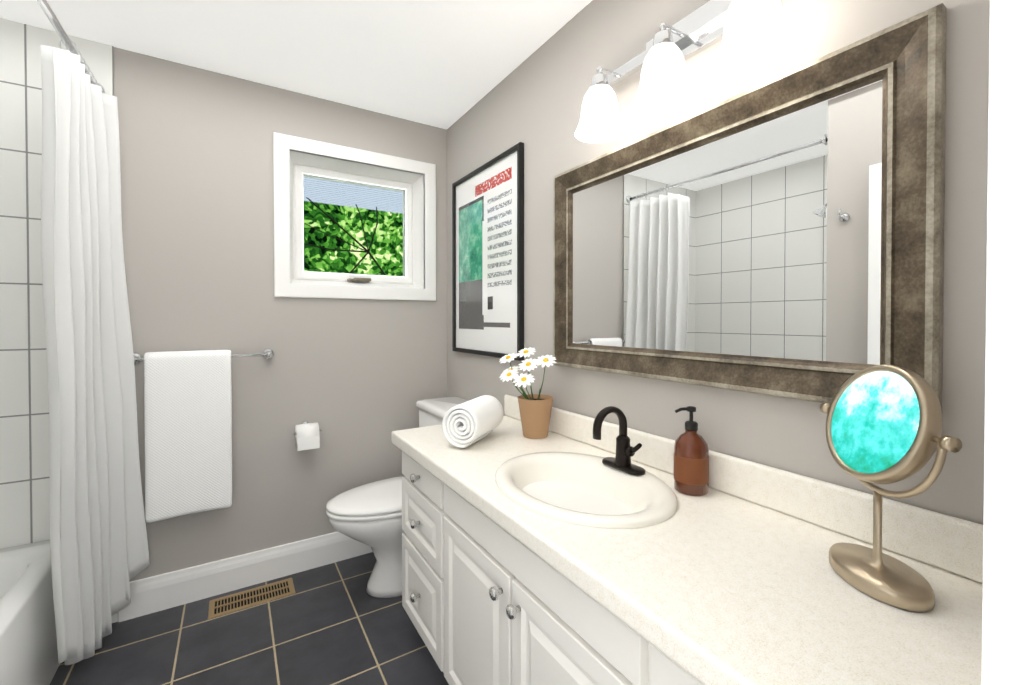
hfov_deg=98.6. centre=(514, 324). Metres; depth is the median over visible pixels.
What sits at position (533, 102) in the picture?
wall
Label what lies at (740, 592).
countertop
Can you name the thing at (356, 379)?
wall
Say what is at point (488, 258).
picture
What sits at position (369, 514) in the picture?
toilet
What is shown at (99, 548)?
shower curtain
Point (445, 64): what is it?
ceiling
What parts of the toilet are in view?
seat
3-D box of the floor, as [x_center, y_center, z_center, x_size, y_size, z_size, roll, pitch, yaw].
[-0.664,1.330,0.842,2.635,0.100,3.205,0,1,-32]
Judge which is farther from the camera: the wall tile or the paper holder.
the paper holder
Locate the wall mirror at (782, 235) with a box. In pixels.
[554,3,946,408]
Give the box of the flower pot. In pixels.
[499,347,555,438]
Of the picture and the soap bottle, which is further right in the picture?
the soap bottle
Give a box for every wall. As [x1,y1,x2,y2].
[113,47,446,581]
[447,0,989,524]
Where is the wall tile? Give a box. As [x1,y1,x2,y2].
[0,18,117,622]
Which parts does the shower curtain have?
rod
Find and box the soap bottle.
[674,406,708,495]
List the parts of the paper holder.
paper holder arm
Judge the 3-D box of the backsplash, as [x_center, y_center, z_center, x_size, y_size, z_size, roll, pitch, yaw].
[0.422,0.388,1.368,0.020,0.100,1.735,0,1,-32]
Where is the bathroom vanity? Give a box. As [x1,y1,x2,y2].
[392,442,710,684]
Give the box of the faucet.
[591,406,650,473]
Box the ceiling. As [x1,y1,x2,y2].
[0,0,591,128]
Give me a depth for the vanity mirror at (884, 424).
0.74 m
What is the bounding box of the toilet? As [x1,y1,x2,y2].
[326,397,467,597]
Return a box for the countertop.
[391,414,982,684]
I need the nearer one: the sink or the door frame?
the door frame
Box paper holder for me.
[293,421,320,450]
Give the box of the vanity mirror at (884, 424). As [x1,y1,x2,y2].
[820,365,962,611]
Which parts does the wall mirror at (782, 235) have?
glass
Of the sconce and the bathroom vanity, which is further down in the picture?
the bathroom vanity
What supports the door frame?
attached to the wall
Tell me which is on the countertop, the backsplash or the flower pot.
the flower pot
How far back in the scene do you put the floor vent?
2.04 m
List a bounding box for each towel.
[144,350,231,522]
[442,395,503,447]
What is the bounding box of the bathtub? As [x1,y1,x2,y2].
[0,540,59,684]
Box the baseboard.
[118,531,372,621]
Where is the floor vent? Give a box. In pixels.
[208,578,294,618]
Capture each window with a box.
[273,132,435,300]
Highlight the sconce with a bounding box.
[575,0,793,142]
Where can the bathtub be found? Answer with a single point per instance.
(28, 648)
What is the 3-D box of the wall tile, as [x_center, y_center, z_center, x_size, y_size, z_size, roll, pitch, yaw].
[-2.074,0.051,1.636,0.907,2.440,0.008,0,1,-32]
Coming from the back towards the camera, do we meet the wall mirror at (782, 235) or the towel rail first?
the towel rail
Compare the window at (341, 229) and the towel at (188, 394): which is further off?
the window at (341, 229)
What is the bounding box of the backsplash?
[504,394,983,581]
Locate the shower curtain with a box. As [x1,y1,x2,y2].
[37,0,149,664]
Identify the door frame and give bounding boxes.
[982,0,1028,684]
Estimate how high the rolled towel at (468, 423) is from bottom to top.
0.149 m
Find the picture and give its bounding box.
[452,142,523,360]
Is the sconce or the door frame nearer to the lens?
the door frame
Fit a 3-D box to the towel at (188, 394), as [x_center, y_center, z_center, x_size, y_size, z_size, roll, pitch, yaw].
[-1.438,0.479,1.966,0.312,0.726,0.065,0,1,-32]
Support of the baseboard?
attached to the wall at (356, 379)
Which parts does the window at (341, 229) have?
glass, handle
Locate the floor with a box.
[50,552,448,684]
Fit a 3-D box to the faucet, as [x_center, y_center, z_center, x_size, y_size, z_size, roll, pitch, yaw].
[0.284,0.329,1.280,0.140,0.187,0.154,0,1,-32]
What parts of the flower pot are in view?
pot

